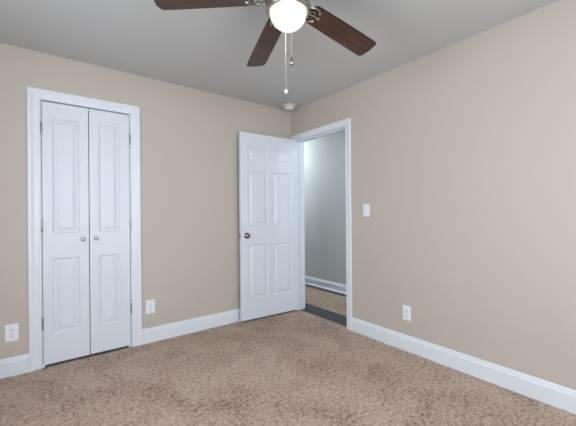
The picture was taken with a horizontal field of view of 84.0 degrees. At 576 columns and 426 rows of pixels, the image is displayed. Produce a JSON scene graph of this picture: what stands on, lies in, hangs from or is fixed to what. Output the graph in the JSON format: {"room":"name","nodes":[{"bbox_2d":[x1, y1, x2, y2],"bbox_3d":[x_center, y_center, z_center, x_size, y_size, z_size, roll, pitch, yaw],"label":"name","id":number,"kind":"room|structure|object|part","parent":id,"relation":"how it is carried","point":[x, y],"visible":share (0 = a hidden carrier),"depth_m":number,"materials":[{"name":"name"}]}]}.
{"room":"empty bedroom","nodes":[
{"label":"empty bedroom","id":0,"kind":"room"},
{"bbox_2d":[0,43,290,359],"bbox_3d":[-1.367,-0.013,2.961,3.470,2.470,0.120,0,0,-38],"label":"wall","id":1,"kind":"structure","parent":0,"point":[190,251],"depth_m":3.04,"materials":[{"name":"beige paint"}]},
{"bbox_2d":[5,323,18,342],"bbox_3d":[-2.036,0.884,2.358,0.078,0.125,0.009,0,0,-38],"label":"wall outlet","id":2,"kind":"object","parent":1,"relation":"attached to","point":[11,331],"visible":1,"depth_m":2.36,"materials":[{"name":"white plastic"}]},
{"bbox_2d":[0,354,28,378],"bbox_3d":[-2.275,1.138,2.168,0.809,0.144,0.017,0,0,-38],"label":"baseboard","id":3,"kind":"structure","parent":1,"relation":"attached to","point":[12,366],"depth_m":2.36,"materials":[{"name":"white paint"}]},
{"bbox_2d":[40,101,89,364],"bbox_3d":[-1.780,0.156,2.565,0.317,2.046,0.075,0,0,-38],"label":"door","id":4,"kind":"structure","parent":1,"relation":"in","point":[63,128],"depth_m":2.57,"materials":[{"name":"white paint"}]},
{"bbox_2d":[27,86,141,371],"bbox_3d":[-1.684,0.130,2.703,0.794,2.171,0.141,0,0,-38],"label":"door frame","id":5,"kind":"structure","parent":1,"relation":"attached to","point":[34,95],"depth_m":2.47,"materials":[{"name":"white paint"}]},
{"bbox_2d":[88,109,131,353],"bbox_3d":[-1.525,0.154,2.762,0.317,2.046,0.075,0,0,-38],"label":"door","id":6,"kind":"structure","parent":1,"relation":"in","point":[109,136],"depth_m":2.76,"materials":[{"name":"white paint"}]},
{"bbox_2d":[146,299,154,313],"bbox_3d":[-1.267,0.864,2.951,0.078,0.125,0.009,0,0,-38],"label":"wall outlet","id":7,"kind":"object","parent":1,"relation":"attached to","point":[150,304],"visible":1,"depth_m":2.95,"materials":[{"name":"white plastic"}]},
{"bbox_2d":[142,309,239,344],"bbox_3d":[-0.634,1.124,3.432,1.747,0.144,0.017,0,0,-38],"label":"baseboard","id":8,"kind":"structure","parent":1,"relation":"attached to","point":[157,333],"depth_m":3.16,"materials":[{"name":"white paint"}]},
{"bbox_2d":[0,0,557,111],"bbox_3d":[-0.507,-1.305,2.830,4.650,0.100,7.750,0,0,-38],"label":"ceiling","id":9,"kind":"structure","parent":0,"point":[210,50],"depth_m":2.30,"materials":[{"name":"grey paint"}]},
{"bbox_2d":[154,0,375,93],"bbox_3d":[0.037,-0.947,1.627,1.202,0.624,1.250,0,0,-38],"label":"ceiling fan","id":10,"kind":"object","parent":9,"relation":"hanging from","point":[287,16],"visible":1,"depth_m":1.68,"materials":[{"name":"brown wood"}]},
{"bbox_3d":[-0.393,-1.040,1.580,0.510,0.006,0.134,-4,13,-2],"label":"blade","id":11,"kind":"part","parent":10,"relation":"part of","materials":[{"name":"brown wood"}]},
{"bbox_3d":[-0.148,-1.055,1.591,0.134,0.025,0.099,-4,13,-2],"label":"blade arm","id":12,"kind":"part","parent":10,"relation":"part of","materials":[{"name":"silver metal"}]},
{"bbox_3d":[-0.137,-1.033,1.966,0.134,0.006,0.510,-14,0,-21],"label":"blade","id":13,"kind":"part","parent":10,"relation":"part of","materials":[{"name":"brown wood"}]},
{"bbox_3d":[0.001,-0.961,1.597,0.183,0.094,0.183,0,0,-38],"label":"lamp shade","id":14,"kind":"part","parent":10,"relation":"part of","materials":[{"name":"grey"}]},
{"bbox_3d":[0.016,-0.858,1.492,0.003,0.297,0.002,0,0,-38],"label":"pull chain","id":15,"kind":"part","parent":10,"relation":"part of","materials":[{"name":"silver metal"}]},
{"bbox_3d":[0.117,-1.054,1.689,0.134,0.025,0.099,6,-17,-38],"label":"blade arm","id":16,"kind":"part","parent":10,"relation":"part of","materials":[{"name":"silver metal"}]},
{"bbox_3d":[0.309,-1.037,1.842,0.510,0.006,0.134,6,-17,-38],"label":"blade","id":17,"kind":"part","parent":10,"relation":"part of","materials":[{"name":"brown wood"}]},
{"bbox_2d":[283,103,294,110],"bbox_3d":[0.016,-1.232,3.750,0.144,0.054,0.144,0,0,-38],"label":"smoke detector","id":18,"kind":"object","parent":9,"relation":"attached to","point":[288,107],"visible":1,"depth_m":3.71,"materials":[{"name":"white plastic"}]},
{"bbox_2d":[0,284,575,425],"bbox_3d":[-0.463,1.209,2.848,4.511,0.053,7.551,0,0,-38],"label":"floor","id":19,"kind":"structure","parent":0,"point":[299,367],"depth_m":2.18,"materials":[{"name":"brown carpet"}]},
{"bbox_2d":[305,286,346,316],"bbox_3d":[0.334,1.179,4.567,0.620,0.008,5.200,0,0,-38],"label":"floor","id":20,"kind":"structure","parent":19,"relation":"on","point":[331,302],"depth_m":4.28,"materials":[{"name":"beige carpet"}]},
{"bbox_2d":[304,131,345,284],"bbox_3d":[0.732,-0.030,4.881,0.120,2.470,5.800,0,0,-38],"label":"wall","id":21,"kind":"structure","parent":0,"point":[324,157],"depth_m":4.97,"materials":[{"name":"grey paint"}]},
{"bbox_2d":[305,276,345,294],"bbox_3d":[0.680,1.115,4.834,0.034,0.141,5.800,0,0,-38],"label":"baseboard","id":22,"kind":"structure","parent":21,"relation":"attached to","point":[320,283],"depth_m":4.95,"materials":[{"name":"white paint"}]},
{"bbox_2d":[291,0,575,389],"bbox_3d":[0.479,-0.028,3.506,0.120,2.470,7.670,0,0,-38],"label":"wall","id":23,"kind":"structure","parent":0,"point":[463,153],"depth_m":2.29,"materials":[{"name":"beige paint"}]},
{"bbox_2d":[291,118,351,330],"bbox_3d":[0.396,0.119,3.614,0.162,2.138,0.942,0,0,-38],"label":"door frame","id":24,"kind":"structure","parent":23,"relation":"attached to","point":[346,122],"depth_m":3.50,"materials":[{"name":"white paint"}]},
{"bbox_2d":[239,132,298,320],"bbox_3d":[-0.188,0.142,3.668,0.815,2.038,0.121,0,0,-35],"label":"door","id":25,"kind":"structure","parent":24,"relation":"attached to","point":[268,165],"depth_m":3.63,"materials":[{"name":"white paint"}]},
{"bbox_2d":[363,204,369,215],"bbox_3d":[0.744,-0.027,3.054,0.012,0.118,0.074,0,0,-38],"label":"light switch","id":26,"kind":"object","parent":23,"relation":"attached to","point":[366,212],"visible":1,"depth_m":3.05,"materials":[{"name":"white plastic"}]},
{"bbox_2d":[402,305,410,320],"bbox_3d":[1.007,0.851,2.724,0.009,0.125,0.078,0,0,-38],"label":"wall outlet","id":27,"kind":"object","parent":23,"relation":"attached to","point":[406,310],"visible":1,"depth_m":2.72,"materials":[{"name":"white plastic"}]},
{"bbox_2d":[351,317,575,413],"bbox_3d":[1.669,1.105,1.860,0.017,0.144,3.381,0,0,-38],"label":"baseboard","id":28,"kind":"structure","parent":23,"relation":"attached to","point":[558,396],"depth_m":2.27,"materials":[{"name":"white paint"}]}
]}

